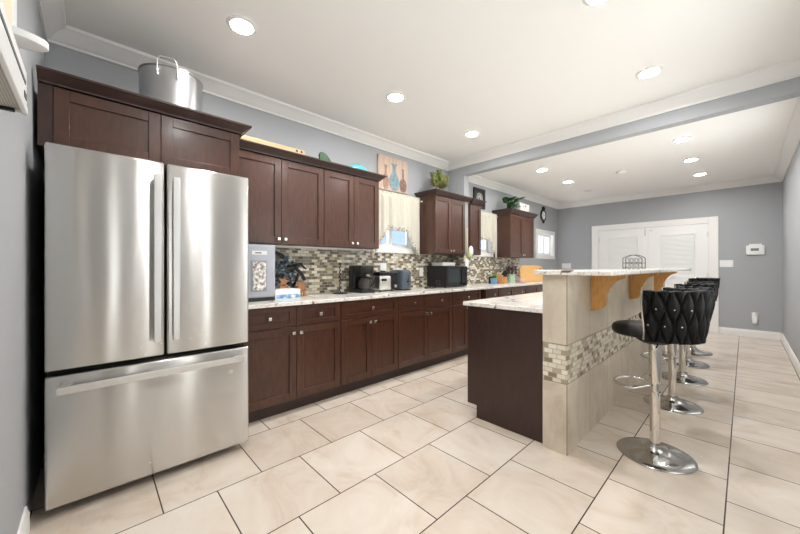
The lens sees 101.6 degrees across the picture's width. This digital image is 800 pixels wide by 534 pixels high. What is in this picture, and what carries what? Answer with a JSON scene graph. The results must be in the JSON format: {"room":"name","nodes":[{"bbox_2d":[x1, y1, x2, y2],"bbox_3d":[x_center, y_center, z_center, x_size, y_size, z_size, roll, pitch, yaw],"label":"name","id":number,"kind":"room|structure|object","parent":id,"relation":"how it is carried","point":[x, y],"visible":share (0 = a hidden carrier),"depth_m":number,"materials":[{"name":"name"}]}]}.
{"room":"kitchen","nodes":[
{"label":"kitchen","id":0,"kind":"room"},
{"bbox_2d":[0,0,44,533],"bbox_3d":[-1.133,-0.188,0.790,0.120,2.775,3.555,0,0,-43],"label":"wall","id":1,"kind":"structure","parent":0,"point":[22,373],"depth_m":1.41,"materials":[{"name":"grey paint"}]},
{"bbox_2d":[0,0,27,114],"bbox_3d":[-0.890,-0.477,0.689,0.091,0.121,0.504,0,0,-43],"label":"air vent","id":2,"kind":"object","parent":1,"relation":"in","point":[13,75],"visible":1,"depth_m":0.76,"materials":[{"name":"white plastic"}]},
{"bbox_2d":[2,0,11,27],"bbox_3d":[-0.858,-0.634,0.648,0.080,0.191,0.370,0,0,-43],"label":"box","id":3,"kind":"object","parent":2,"relation":"on","point":[7,4],"visible":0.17,"depth_m":0.77,"materials":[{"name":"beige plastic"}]},
{"bbox_2d":[17,506,29,533],"bbox_3d":[-0.780,1.140,0.516,0.016,0.120,2.639,0,0,-43],"label":"baseboard","id":4,"kind":"structure","parent":1,"relation":"attached to","point":[24,527],"depth_m":1.41,"materials":[{"name":"white wood"}]},
{"bbox_2d":[12,0,48,51],"bbox_3d":[-1.389,-1.015,1.223,0.100,0.370,0.115,0,0,-43],"label":"wall bracket","id":5,"kind":"object","parent":1,"relation":"attached to","point":[24,39],"visible":0.77,"depth_m":1.21,"materials":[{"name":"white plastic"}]},
{"bbox_2d":[37,0,65,40],"bbox_3d":[-1.053,-1.522,0.866,0.100,0.105,3.555,0,0,-43],"label":"trim","id":6,"kind":"structure","parent":1,"relation":"attached to","point":[52,12],"depth_m":1.97,"materials":[{"name":"white wood"}]},
{"bbox_2d":[45,42,557,376],"bbox_3d":[0.725,-0.188,5.076,8.710,2.775,0.120,0,0,-43],"label":"wall","id":7,"kind":"structure","parent":0,"point":[265,126],"depth_m":3.35,"materials":[{"name":"grey paint"}]},
{"bbox_2d":[36,64,251,175],"bbox_3d":[-1.682,-0.823,2.241,1.041,0.385,0.691,0,0,-43],"label":"upper cabinet","id":8,"kind":"object","parent":7,"relation":"attached to","point":[72,110],"visible":0.74,"depth_m":1.93,"materials":[{"name":"brown wood"}]},
{"bbox_2d":[138,55,202,111],"bbox_3d":[-1.605,-1.161,2.294,0.376,0.400,0.376,0,0,16],"label":"stockpot","id":9,"kind":"object","parent":8,"relation":"on","point":[165,82],"visible":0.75,"depth_m":2.14,"materials":[{"name":"silver metal"}]},
{"bbox_2d":[45,25,448,170],"bbox_3d":[-0.754,-1.522,3.526,4.190,0.105,0.100,0,0,-43],"label":"trim","id":10,"kind":"structure","parent":7,"relation":"attached to","point":[72,38],"depth_m":2.89,"materials":[{"name":"white"}]},
{"bbox_2d":[239,149,323,246],"bbox_3d":[-1.143,-0.580,2.980,0.834,0.760,0.356,0,0,-43],"label":"upper cabinet","id":11,"kind":"object","parent":7,"relation":"attached to","point":[286,198],"visible":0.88,"depth_m":2.88,"materials":[{"name":"brown wood"}]},
{"bbox_2d":[260,244,370,250],"bbox_3d":[-0.867,-0.191,3.282,1.350,0.014,0.160,0,0,-43],"label":"rail","id":12,"kind":"object","parent":11,"relation":"attached to","point":[276,246],"visible":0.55,"depth_m":3.24,"materials":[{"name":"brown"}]},
{"bbox_2d":[322,169,378,249],"bbox_3d":[-0.588,-0.580,3.505,0.690,0.760,0.356,0,0,-43],"label":"upper cabinet","id":13,"kind":"object","parent":7,"relation":"attached to","point":[351,203],"visible":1,"depth_m":3.37,"materials":[{"name":"brown wood"}]},
{"bbox_2d":[239,138,386,181],"bbox_3d":[-0.857,-0.986,3.226,1.588,0.059,0.390,0,0,-43],"label":"crown molding","id":14,"kind":"structure","parent":13,"relation":"on","point":[246,145],"depth_m":2.98,"materials":[{"name":"brown wood"}]},
{"bbox_2d":[240,135,304,154],"bbox_3d":[-1.069,-1.035,2.782,0.550,0.040,0.023,0,0,-43],"label":"wooden board","id":15,"kind":"object","parent":14,"relation":"on","point":[244,137],"visible":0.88,"depth_m":2.76,"materials":[{"name":"brown wood"}]},
{"bbox_2d":[318,152,330,160],"bbox_3d":[-0.718,-1.055,3.131,0.140,0.079,0.053,0,0,-43],"label":"ornament","id":16,"kind":"object","parent":14,"relation":"on","point":[322,155],"visible":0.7,"depth_m":3.10,"materials":[{"name":"green ceramic"}]},
{"bbox_2d":[350,164,367,170],"bbox_3d":[-0.438,-1.047,3.432,0.274,0.062,0.115,0,0,-43],"label":"dish","id":17,"kind":"object","parent":14,"relation":"on","point":[358,166],"visible":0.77,"depth_m":3.39,"materials":[{"name":"teal ceramic"}]},
{"bbox_2d":[366,230,416,253],"bbox_3d":[-0.127,-0.540,4.246,0.870,0.720,0.155,0,0,-43],"label":"window","id":18,"kind":"structure","parent":7,"relation":"in","point":[389,247],"depth_m":4.25,"materials":[{"name":"white"}]},
{"bbox_2d":[377,153,407,194],"bbox_3d":[-0.089,-1.186,4.199,0.510,0.428,0.030,0,0,-43],"label":"painting","id":19,"kind":"object","parent":7,"relation":"attached to","point":[396,171],"visible":0.94,"depth_m":4.18,"materials":[{"name":"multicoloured wood"}]},
{"bbox_2d":[275,248,519,293],"bbox_3d":[0.515,0.042,4.582,5.495,0.480,0.308,0,0,-43],"label":"backsplash","id":20,"kind":"structure","parent":7,"relation":"attached to","point":[321,274],"depth_m":3.90,"materials":[{"name":"multicoloured tile"}]},
{"bbox_2d":[380,263,385,270],"bbox_3d":[-0.208,0.000,4.091,0.100,0.100,0.011,0,0,-43],"label":"wall plate","id":21,"kind":"object","parent":20,"relation":"attached to","point":[382,265],"visible":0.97,"depth_m":4.08,"materials":[{"name":"white plastic"}]},
{"bbox_2d":[467,228,472,256],"bbox_3d":[1.023,-0.359,4.786,0.134,0.443,0.087,0,0,-43],"label":"dish brush","id":22,"kind":"object","parent":20,"relation":"hanging from","point":[470,251],"visible":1,"depth_m":4.77,"materials":[{"name":"yellow plastic"}]},
{"bbox_2d":[414,188,472,254],"bbox_3d":[0.635,-0.598,4.638,0.840,0.835,0.391,0,0,-43],"label":"upper cabinet","id":23,"kind":"object","parent":7,"relation":"attached to","point":[442,213],"visible":1,"depth_m":4.45,"materials":[{"name":"brown wood"}]},
{"bbox_2d":[430,169,449,189],"bbox_3d":[0.550,-1.149,4.491,0.385,0.377,0.246,0,0,-43],"label":"potted succulent","id":24,"kind":"object","parent":23,"relation":"on","point":[439,180],"visible":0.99,"depth_m":4.43,"materials":[{"name":"green plant"}]},
{"bbox_2d":[473,187,484,209],"bbox_3d":[1.355,-1.170,5.567,0.340,0.340,0.028,0,0,-43],"label":"picture frame","id":25,"kind":"object","parent":7,"relation":"attached to","point":[478,193],"visible":0.63,"depth_m":5.57,"materials":[{"name":"black"}]},
{"bbox_2d":[476,240,493,256],"bbox_3d":[1.344,-0.540,5.637,0.820,0.720,0.155,0,0,-43],"label":"window","id":26,"kind":"structure","parent":7,"relation":"in","point":[487,252],"depth_m":5.84,"materials":[{"name":"white"}]},
{"bbox_2d":[468,175,559,208],"bbox_3d":[2.361,-1.458,6.472,4.175,0.105,0.100,0,0,-43],"label":"trim","id":27,"kind":"structure","parent":7,"relation":"attached to","point":[475,179],"depth_m":6.21,"materials":[{"name":"white paint"}]},
{"bbox_2d":[492,208,537,257],"bbox_3d":[2.162,-0.595,6.082,1.044,0.840,0.391,0,0,-43],"label":"upper cabinet","id":28,"kind":"object","parent":7,"relation":"attached to","point":[515,227],"visible":1,"depth_m":5.83,"materials":[{"name":"brown wood"}]},
{"bbox_2d":[502,197,524,208],"bbox_3d":[2.039,-1.104,5.863,0.450,0.327,0.395,0,0,-43],"label":"potted plant","id":29,"kind":"object","parent":28,"relation":"on","point":[511,203],"visible":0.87,"depth_m":5.82,"materials":[{"name":"green plant"}]},
{"bbox_2d":[513,203,528,211],"bbox_3d":[2.301,-1.065,6.198,0.384,0.252,0.179,0,0,-43],"label":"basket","id":30,"kind":"object","parent":28,"relation":"on","point":[524,207],"visible":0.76,"depth_m":6.11,"materials":[{"name":"white"}]},
{"bbox_2d":[540,206,545,222],"bbox_3d":[3.228,-1.175,7.342,0.280,0.380,0.078,0,0,-43],"label":"wall clock","id":31,"kind":"object","parent":7,"relation":"attached to","point":[542,213],"visible":1,"depth_m":7.31,"materials":[{"name":"black"}]},
{"bbox_2d":[536,229,554,258],"bbox_3d":[3.283,-0.510,7.480,1.000,0.650,0.142,0,0,-43],"label":"window","id":32,"kind":"structure","parent":7,"relation":"in","point":[550,254],"depth_m":7.51,"materials":[{"name":"white wood"}]},
{"bbox_3d":[-0.062,-0.895,4.177,0.974,0.070,0.105,0,0,-43],"label":"curtain rod","id":33,"kind":"object","parent":7,"relation":"attached to","visible":0},
{"bbox_2d":[372,190,419,258],"bbox_3d":[-0.031,-0.516,4.144,0.851,0.839,0.043,0,0,-43],"label":"curtain","id":34,"kind":"object","parent":33,"relation":"hanging from","point":[397,212],"visible":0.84,"depth_m":4.16,"materials":[{"name":"beige fabric"}]},
{"bbox_3d":[1.402,-0.895,5.561,0.924,0.070,0.105,0,0,-43],"label":"curtain rod","id":35,"kind":"object","parent":7,"relation":"attached to","visible":0},
{"bbox_2d":[470,211,496,260],"bbox_3d":[1.434,-0.516,5.528,0.801,0.839,0.043,0,0,-43],"label":"curtain","id":36,"kind":"object","parent":35,"relation":"hanging from","point":[488,220],"visible":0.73,"depth_m":5.65,"materials":[{"name":"beige fabric"}]},
{"bbox_2d":[29,332,799,533],"bbox_3d":[1.988,1.250,3.741,8.710,0.100,3.795,0,0,-43],"label":"floor","id":37,"kind":"structure","parent":0,"point":[409,453],"depth_m":1.90,"materials":[{"name":"beige tile"}]},
{"bbox_2d":[44,142,247,510],"bbox_3d":[-1.592,0.305,2.115,0.917,1.790,0.878,0,0,-43],"label":"refrigerator","id":38,"kind":"object","parent":37,"relation":"on","point":[146,265],"visible":1,"depth_m":1.75,"materials":[{"name":"silver metal"}]},
{"bbox_2d":[243,302,339,422],"bbox_3d":[-1.049,0.757,2.878,0.881,0.886,0.597,0,0,-43],"label":"base cabinet","id":39,"kind":"object","parent":37,"relation":"on","point":[294,351],"visible":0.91,"depth_m":2.67,"materials":[{"name":"brown wood"}]},
{"bbox_2d":[248,281,542,308],"bbox_3d":[0.619,0.297,4.465,5.505,0.031,0.619,0,0,-43],"label":"countertop","id":40,"kind":"structure","parent":39,"relation":"on","point":[317,298],"depth_m":3.34,"materials":[{"name":"stone"}]},
{"bbox_2d":[248,244,274,301],"bbox_3d":[-1.278,0.048,2.764,0.320,0.466,0.348,0,0,-43],"label":"ice maker","id":41,"kind":"object","parent":40,"relation":"on","point":[261,258],"visible":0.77,"depth_m":2.67,"materials":[{"name":"grey plastic"}]},
{"bbox_2d":[273,288,299,299],"bbox_3d":[-1.053,0.239,2.940,0.230,0.085,0.201,0,0,-43],"label":"box","id":42,"kind":"object","parent":40,"relation":"on","point":[280,293],"visible":0.78,"depth_m":2.86,"materials":[{"name":"white plastic"}]},
{"bbox_2d":[279,276,288,287],"bbox_3d":[-1.073,0.137,3.018,0.109,0.118,0.014,0,0,-43],"label":"starfish ornament","id":43,"kind":"object","parent":42,"relation":"on","point":[284,281],"visible":0.99,"depth_m":3.01,"materials":[{"name":"brown"}]},
{"bbox_2d":[275,250,306,287],"bbox_3d":[-1.089,0.058,3.127,0.416,0.446,0.099,0,0,-43],"label":"plant","id":44,"kind":"object","parent":40,"relation":"on","point":[287,266],"visible":0.8,"depth_m":3.12,"materials":[{"name":"black plant"}]},
{"bbox_2d":[296,281,307,296],"bbox_3d":[-0.950,0.204,3.134,0.138,0.154,0.040,0,0,-43],"label":"starfish ornament","id":45,"kind":"object","parent":40,"relation":"on","point":[301,286],"visible":0.79,"depth_m":3.14,"materials":[{"name":"brown"}]},
{"bbox_2d":[332,263,346,293],"bbox_3d":[-0.633,0.117,3.434,0.156,0.329,0.156,0,0,-43],"label":"paper towel holder","id":46,"kind":"object","parent":40,"relation":"on","point":[340,292],"visible":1,"depth_m":3.43,"materials":[{"name":"black metal"}]},
{"bbox_2d":[349,265,374,292],"bbox_3d":[-0.415,0.132,3.630,0.185,0.300,0.274,0,0,-43],"label":"coffee maker","id":47,"kind":"object","parent":40,"relation":"on","point":[359,282],"visible":1,"depth_m":3.58,"materials":[{"name":"black plastic"}]},
{"bbox_2d":[369,270,396,291],"bbox_3d":[-0.195,0.162,3.845,0.270,0.240,0.255,0,0,-43],"label":"toaster","id":48,"kind":"object","parent":40,"relation":"on","point":[383,280],"visible":0.84,"depth_m":3.76,"materials":[{"name":"silver metal"}]},
{"bbox_2d":[389,270,410,289],"bbox_3d":[0.006,0.158,4.025,0.160,0.246,0.280,0,0,-43],"label":"toaster","id":49,"kind":"object","parent":40,"relation":"on","point":[403,276],"visible":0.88,"depth_m":3.93,"materials":[{"name":"grey metal"}]},
{"bbox_2d":[427,266,466,286],"bbox_3d":[0.687,0.134,4.670,0.495,0.295,0.358,0,0,-43],"label":"microwave","id":50,"kind":"object","parent":40,"relation":"on","point":[450,276],"visible":0.94,"depth_m":4.53,"materials":[{"name":"black plastic"}]},
{"bbox_2d":[432,262,454,265],"bbox_3d":[0.625,-0.039,4.665,0.290,0.049,0.210,0,0,-43],"label":"container","id":51,"kind":"object","parent":50,"relation":"on","point":[435,263],"visible":0.99,"depth_m":4.57,"materials":[{"name":"white plastic"}]},
{"bbox_2d":[490,278,497,283],"bbox_3d":[1.551,0.234,5.396,0.104,0.095,0.118,0,0,1],"label":"mug","id":52,"kind":"object","parent":40,"relation":"on","point":[493,280],"visible":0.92,"depth_m":5.36,"materials":[{"name":"blue ceramic"}]},
{"bbox_2d":[497,270,508,283],"bbox_3d":[1.746,0.169,5.518,0.100,0.226,0.181,0,0,-43],"label":"knife block","id":53,"kind":"object","parent":40,"relation":"on","point":[502,279],"visible":1,"depth_m":5.49,"materials":[{"name":"brown wood"}]},
{"bbox_2d":[508,274,514,282],"bbox_3d":[1.949,0.204,5.697,0.122,0.155,0.122,0,0,-43],"label":"utensil crock","id":54,"kind":"object","parent":40,"relation":"on","point":[511,277],"visible":0.84,"depth_m":5.65,"materials":[{"name":"green ceramic"}]},
{"bbox_2d":[519,265,542,281],"bbox_3d":[2.493,0.125,6.174,0.500,0.307,0.071,0,0,-13],"label":"cutting board","id":55,"kind":"object","parent":40,"relation":"on","point":[526,271],"visible":0.76,"depth_m":6.16,"materials":[{"name":"brown wood"}]},
{"bbox_2d":[336,297,397,395],"bbox_3d":[-0.466,0.757,3.429,0.719,0.886,0.597,0,0,-43],"label":"base cabinet","id":56,"kind":"object","parent":37,"relation":"on","point":[368,327],"visible":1,"depth_m":3.20,"materials":[{"name":"brown wood"}]},
{"bbox_2d":[394,292,451,376],"bbox_3d":[0.137,0.757,3.999,0.937,0.886,0.597,0,0,-43],"label":"base cabinet","id":57,"kind":"object","parent":37,"relation":"on","point":[425,320],"visible":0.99,"depth_m":3.77,"materials":[{"name":"brown wood"}]},
{"bbox_2d":[448,290,480,359],"bbox_3d":[0.715,0.757,4.546,0.650,0.886,0.597,0,0,-43],"label":"base cabinet","id":58,"kind":"object","parent":37,"relation":"on","point":[459,311],"visible":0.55,"depth_m":4.26,"materials":[{"name":"brown wood"}]},
{"bbox_2d":[481,288,500,298],"bbox_3d":[1.187,0.757,4.992,0.431,0.886,0.597,0,0,-43],"label":"base cabinet","id":59,"kind":"object","parent":37,"relation":"on","point":[495,292],"visible":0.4,"depth_m":4.76,"materials":[{"name":"brown wood"}]},
{"bbox_2d":[468,306,542,442],"bbox_3d":[2.072,0.757,3.687,3.623,0.886,0.647,0,0,-43],"label":"base cabinet","id":60,"kind":"object","parent":37,"relation":"on","point":[505,347],"visible":0.27,"depth_m":2.40,"materials":[{"name":"brown wood"}]},
{"bbox_2d":[463,292,542,312],"bbox_3d":[2.072,0.297,3.692,3.675,0.031,0.653,0,0,-43],"label":"countertop","id":61,"kind":"structure","parent":60,"relation":"on","point":[531,302],"depth_m":2.59,"materials":[{"name":"stone"}]},
{"bbox_2d":[501,286,527,296],"bbox_3d":[1.668,0.757,5.447,0.890,0.886,0.597,0,0,-43],"label":"base cabinet","id":62,"kind":"object","parent":37,"relation":"on","point":[507,291],"visible":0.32,"depth_m":5.23,"materials":[{"name":"brown wood"}]},
{"bbox_2d":[528,284,542,293],"bbox_3d":[2.292,0.757,6.055,0.848,0.886,0.571,0,0,-43],"label":"base cabinet","id":63,"kind":"object","parent":37,"relation":"on","point":[531,288],"visible":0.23,"depth_m":5.76,"materials":[{"name":"brown wood"}]},
{"bbox_2d":[611,287,713,473],"bbox_3d":[1.653,0.668,2.061,0.478,1.064,0.476,0,0,8],"label":"bar stool","id":64,"kind":"object","parent":37,"relation":"on","point":[680,316],"visible":1,"depth_m":1.95,"materials":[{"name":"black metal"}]},
{"bbox_2d":[639,286,715,414],"bbox_3d":[2.397,0.686,2.820,0.478,1.029,0.476,0,0,5],"label":"bar stool","id":65,"kind":"object","parent":37,"relation":"on","point":[670,402],"visible":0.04,"depth_m":2.82,"materials":[{"name":"silver metal"}]},
{"bbox_2d":[662,282,717,385],"bbox_3d":[3.046,0.686,3.469,0.478,1.029,0.476,0,0,9],"label":"bar stool","id":66,"kind":"object","parent":37,"relation":"on","point":[682,377],"visible":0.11,"depth_m":3.43,"materials":[{"name":"black fabric"}]},
{"bbox_2d":[666,281,717,368],"bbox_3d":[3.596,0.688,4.030,0.478,1.024,0.476,0,0,0],"label":"bar stool","id":67,"kind":"object","parent":37,"relation":"on","point":[690,363],"visible":0.09,"depth_m":3.98,"materials":[{"name":"black fabric"}]},
{"bbox_2d":[677,277,719,355],"bbox_3d":[4.153,0.676,4.570,0.478,1.049,0.476,0,0,7],"label":"bar stool","id":68,"kind":"object","parent":37,"relation":"on","point":[694,350],"visible":0.22,"depth_m":4.43,"materials":[{"name":"silver metal"}]},
{"bbox_2d":[64,0,799,203],"bbox_3d":[1.988,-1.593,3.741,8.710,0.165,3.795,0,0,-43],"label":"ceiling","id":69,"kind":"structure","parent":0,"point":[506,71],"depth_m":2.55,"materials":[{"name":"white paint"}]},
{"bbox_2d":[226,15,256,35],"bbox_3d":[-1.030,-1.567,2.123,0.184,0.013,0.184,0,0,-43],"label":"recessed light","id":70,"kind":"object","parent":69,"relation":"in","point":[239,24],"visible":1,"depth_m":2.12,"materials":[{"name":"white plastic"}]},
{"bbox_2d":[231,19,252,32],"bbox_3d":[-1.030,-1.569,2.123,0.134,0.005,0.134,0,0,15],"label":"diffuser","id":71,"kind":"object","parent":70,"relation":"attached to","point":[237,25],"depth_m":2.12,"materials":[{"name":"white"}]},
{"bbox_2d":[386,91,404,101],"bbox_3d":[-0.041,-1.567,3.013,0.184,0.013,0.184,0,0,-43],"label":"recessed light","id":72,"kind":"object","parent":69,"relation":"in","point":[395,96],"visible":1,"depth_m":3.00,"materials":[{"name":"white"}]},
{"bbox_2d":[389,94,401,100],"bbox_3d":[-0.041,-1.569,3.013,0.134,0.005,0.134,0,0,-12],"label":"diffuser","id":73,"kind":"object","parent":72,"relation":"attached to","point":[392,97],"depth_m":3.01,"materials":[{"name":"white plastic"}]},
{"bbox_2d":[464,130,479,136],"bbox_3d":[0.850,-1.567,3.846,0.184,0.013,0.184,0,0,-43],"label":"recessed light","id":74,"kind":"object","parent":69,"relation":"in","point":[473,133],"visible":1,"depth_m":3.83,"materials":[{"name":"white"}]},
{"bbox_2d":[467,132,477,135],"bbox_3d":[0.850,-1.569,3.846,0.134,0.005,0.134,0,0,15],"label":"diffuser","id":75,"kind":"object","parent":74,"relation":"attached to","point":[468,133],"depth_m":3.84,"materials":[{"name":"white"}]},
{"bbox_2d":[536,168,547,171],"bbox_3d":[2.201,-1.502,5.051,0.184,0.013,0.184,0,0,-43],"label":"recessed light","id":76,"kind":"object","parent":69,"relation":"in","point":[539,169],"visible":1,"depth_m":5.02,"materials":[{"name":"white plastic"}]},
{"bbox_2d":[582,0,607,5],"bbox_3d":[1.149,-1.567,1.871,0.184,0.013,0.184,0,0,-43],"label":"recessed light","id":77,"kind":"object","parent":69,"relation":"in","point":[585,2],"visible":1,"depth_m":1.93,"materials":[{"name":"white"}]},
{"bbox_2d":[588,0,602,2],"bbox_3d":[1.149,-1.569,1.871,0.134,0.005,0.134,0,0,42],"label":"diffuser","id":78,"kind":"object","parent":77,"relation":"attached to","point":[589,1],"depth_m":1.92,"materials":[{"name":"white"}]},
{"bbox_2d":[635,65,663,78],"bbox_3d":[2.012,-1.567,2.632,0.184,0.013,0.184,0,0,-43],"label":"recessed light","id":79,"kind":"object","parent":69,"relation":"in","point":[648,72],"visible":1,"depth_m":2.62,"materials":[{"name":"white plastic"}]},
{"bbox_2d":[639,69,658,77],"bbox_3d":[2.012,-1.569,2.632,0.134,0.005,0.134,0,0,-12],"label":"diffuser","id":80,"kind":"object","parent":79,"relation":"attached to","point":[644,73],"depth_m":2.63,"materials":[{"name":"white plastic"}]},
{"bbox_2d":[672,136,691,142],"bbox_3d":[3.326,-1.502,3.847,0.184,0.013,0.184,0,0,-43],"label":"recessed light","id":81,"kind":"object","parent":69,"relation":"in","point":[685,138],"visible":1,"depth_m":3.84,"materials":[{"name":"white"}]},
{"bbox_2d":[675,138,688,141],"bbox_3d":[3.326,-1.504,3.847,0.134,0.005,0.134,0,0,15],"label":"diffuser","id":82,"kind":"object","parent":81,"relation":"attached to","point":[677,139],"depth_m":3.84,"materials":[{"name":"white plastic"}]},
{"bbox_2d":[682,157,699,161],"bbox_3d":[4.082,-1.502,4.576,0.184,0.013,0.184,0,0,-43],"label":"recessed light","id":83,"kind":"object","parent":69,"relation":"in","point":[694,158],"visible":1,"depth_m":4.55,"materials":[{"name":"white"}]},
{"bbox_2d":[692,172,706,175],"bbox_3d":[4.866,-1.502,5.290,0.184,0.013,0.184,0,0,-43],"label":"recessed light","id":84,"kind":"object","parent":69,"relation":"in","point":[703,173],"visible":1,"depth_m":5.29,"materials":[{"name":"white"}]},
{"bbox_2d":[543,275,664,455],"bbox_3d":[2.355,0.626,3.400,3.706,1.147,0.156,0,0,-43],"label":"wall","id":85,"kind":"structure","parent":0,"point":[582,353],"depth_m":2.26,"materials":[{"name":"beige tile"}]},
{"bbox_2d":[591,275,627,309],"bbox_3d":[1.496,0.184,2.333,0.060,0.262,0.215,0,0,-43],"label":"corbel","id":86,"kind":"object","parent":85,"relation":"attached to","point":[601,286],"visible":0.88,"depth_m":2.35,"materials":[{"name":"brown wood"}]},
{"bbox_2d":[534,268,690,275],"bbox_3d":[2.523,0.036,3.415,4.040,0.032,0.455,0,0,-43],"label":"countertop","id":87,"kind":"structure","parent":85,"relation":"on","point":[581,272],"depth_m":2.11,"materials":[{"name":"stone"}]},
{"bbox_2d":[623,255,645,268],"bbox_3d":[2.642,-0.060,3.682,0.206,0.157,0.067,0,0,8],"label":"wire basket","id":88,"kind":"object","parent":87,"relation":"on","point":[632,262],"visible":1,"depth_m":3.67,"materials":[{"name":"black metal"}]},
{"bbox_2d":[630,273,657,298],"bbox_3d":[2.346,0.184,3.137,0.060,0.262,0.215,0,0,-43],"label":"corbel","id":89,"kind":"object","parent":85,"relation":"attached to","point":[637,281],"visible":0.77,"depth_m":3.15,"materials":[{"name":"brown wood"}]},
{"bbox_2d":[654,272,676,290],"bbox_3d":[3.247,0.184,3.989,0.060,0.262,0.215,0,0,-43],"label":"corbel","id":90,"kind":"object","parent":85,"relation":"attached to","point":[659,280],"visible":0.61,"depth_m":4.00,"materials":[{"name":"brown wood"}]},
{"bbox_2d":[448,77,799,254],"bbox_3d":[1.993,-0.188,3.747,0.105,2.775,3.555,0,0,-43],"label":"wall header","id":91,"kind":"structure","parent":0,"point":[787,89],"depth_m":3.26,"materials":[{"name":"grey paint"}]},
{"bbox_2d":[468,198,486,255],"bbox_3d":[1.079,-0.598,5.057,0.347,0.835,0.391,0,0,-43],"label":"upper cabinet","id":92,"kind":"object","parent":91,"relation":"attached to","point":[474,207],"visible":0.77,"depth_m":4.93,"materials":[{"name":"brown wood"}]},
{"bbox_2d":[448,58,799,170],"bbox_3d":[1.919,-1.522,3.676,0.100,0.105,3.555,0,0,-43],"label":"trim","id":93,"kind":"structure","parent":91,"relation":"attached to","point":[790,69],"depth_m":3.14,"materials":[{"name":"white"}]},
{"bbox_2d":[558,182,781,332],"bbox_3d":[5.109,-0.155,6.692,0.120,2.710,3.555,0,0,-43],"label":"wall","id":94,"kind":"structure","parent":0,"point":[752,214],"depth_m":5.78,"materials":[{"name":"grey paint"}]},
{"bbox_2d":[562,263,570,268],"bbox_3d":[3.977,-0.025,7.794,0.011,0.125,0.200,0,0,-43],"label":"wall plate","id":95,"kind":"object","parent":94,"relation":"attached to","point":[564,265],"visible":1,"depth_m":7.79,"materials":[{"name":"white plastic"}]},
{"bbox_2d":[609,237,636,268],"bbox_3d":[4.757,0.145,6.962,0.017,1.550,0.521,0,0,-43],"label":"blind","id":96,"kind":"object","parent":94,"relation":"attached to","point":[619,247],"depth_m":6.98,"materials":[{"name":"white"}]},
{"bbox_2d":[599,228,647,268],"bbox_3d":[4.724,0.196,6.941,0.096,1.992,0.891,0,0,-43],"label":"door","id":97,"kind":"structure","parent":94,"relation":"in","point":[614,245],"depth_m":6.96,"materials":[{"name":"white paint"}]},
{"bbox_2d":[592,216,718,332],"bbox_3d":[5.053,0.140,6.642,0.030,2.120,2.058,0,0,-43],"label":"trim","id":98,"kind":"structure","parent":94,"relation":"attached to","point":[713,221],"depth_m":6.04,"materials":[{"name":"white wood"}]},
{"bbox_2d":[558,175,780,208],"bbox_3d":[5.029,-1.458,6.617,0.100,0.105,3.555,0,0,-43],"label":"trim","id":99,"kind":"structure","parent":94,"relation":"attached to","point":[766,179],"depth_m":6.26,"materials":[{"name":"white"}]},
{"bbox_2d":[661,234,693,287],"bbox_3d":[5.370,0.145,6.314,0.017,1.550,0.508,0,0,-43],"label":"blind","id":100,"kind":"object","parent":94,"relation":"attached to","point":[677,250],"depth_m":6.30,"materials":[{"name":"white plastic"}]},
{"bbox_2d":[648,223,708,287],"bbox_3d":[5.338,0.196,6.290,0.096,1.992,0.891,0,0,-43],"label":"door","id":101,"kind":"structure","parent":94,"relation":"in","point":[681,246],"depth_m":6.28,"materials":[{"name":"white paint"}]},
{"bbox_2d":[720,260,732,266],"bbox_3d":[5.836,-0.062,5.828,0.011,0.125,0.175,0,0,-43],"label":"wall plate","id":102,"kind":"object","parent":94,"relation":"attached to","point":[723,263],"visible":1,"depth_m":5.83,"materials":[{"name":"white plastic"}]},
{"bbox_2d":[719,327,780,339],"bbox_3d":[5.054,1.140,6.652,0.016,0.120,3.539,0,0,-43],"label":"baseboard","id":103,"kind":"structure","parent":94,"relation":"attached to","point":[722,330],"depth_m":5.61,"materials":[{"name":"white wood"}]},
{"bbox_2d":[752,312,757,323],"bbox_3d":[6.057,0.869,5.562,0.055,0.192,0.075,0,0,-43],"label":"plug","id":104,"kind":"object","parent":94,"relation":"attached to","point":[754,315],"visible":1,"depth_m":5.55,"materials":[{"name":"white plastic"}]},
{"bbox_2d":[746,244,764,254],"bbox_3d":[6.066,-0.302,5.568,0.034,0.185,0.215,0,0,-43],"label":"thermostat","id":105,"kind":"object","parent":94,"relation":"attached to","point":[752,249],"visible":1,"depth_m":5.56,"materials":[{"name":"white plastic"}]},
{"bbox_2d":[782,143,799,362],"bbox_3d":[3.250,-0.188,2.406,8.710,2.775,0.120,0,0,-43],"label":"wall","id":106,"kind":"structure","parent":0,"point":[790,183],"depth_m":4.31,"materials":[{"name":"grey paint"}]},
{"bbox_2d":[773,97,799,181],"bbox_3d":[4.735,-1.458,3.962,4.175,0.105,0.100,0,0,-43],"label":"trim","id":107,"kind":"structure","parent":106,"relation":"attached to","point":[792,139],"depth_m":3.88,"materials":[{"name":"white"}]},
{"bbox_2d":[781,333,799,376],"bbox_3d":[3.204,1.140,2.456,8.470,0.120,0.016,0,0,-43],"label":"baseboard","id":108,"kind":"structure","parent":106,"relation":"attached to","point":[789,350],"depth_m":4.17,"materials":[{"name":"white wood"}]},
{"label":"outside","id":109,"kind":"structure","parent":0,"visible":0},
{"bbox_2d":[381,230,546,252],"bbox_3d":[0.944,-1.550,8.462,15.000,6.500,0.200,0,0,-43],"label":"sky","id":110,"kind":"structure","parent":109,"point":[398,237],"depth_m":7.49,"materials":[{"name":"blue"}]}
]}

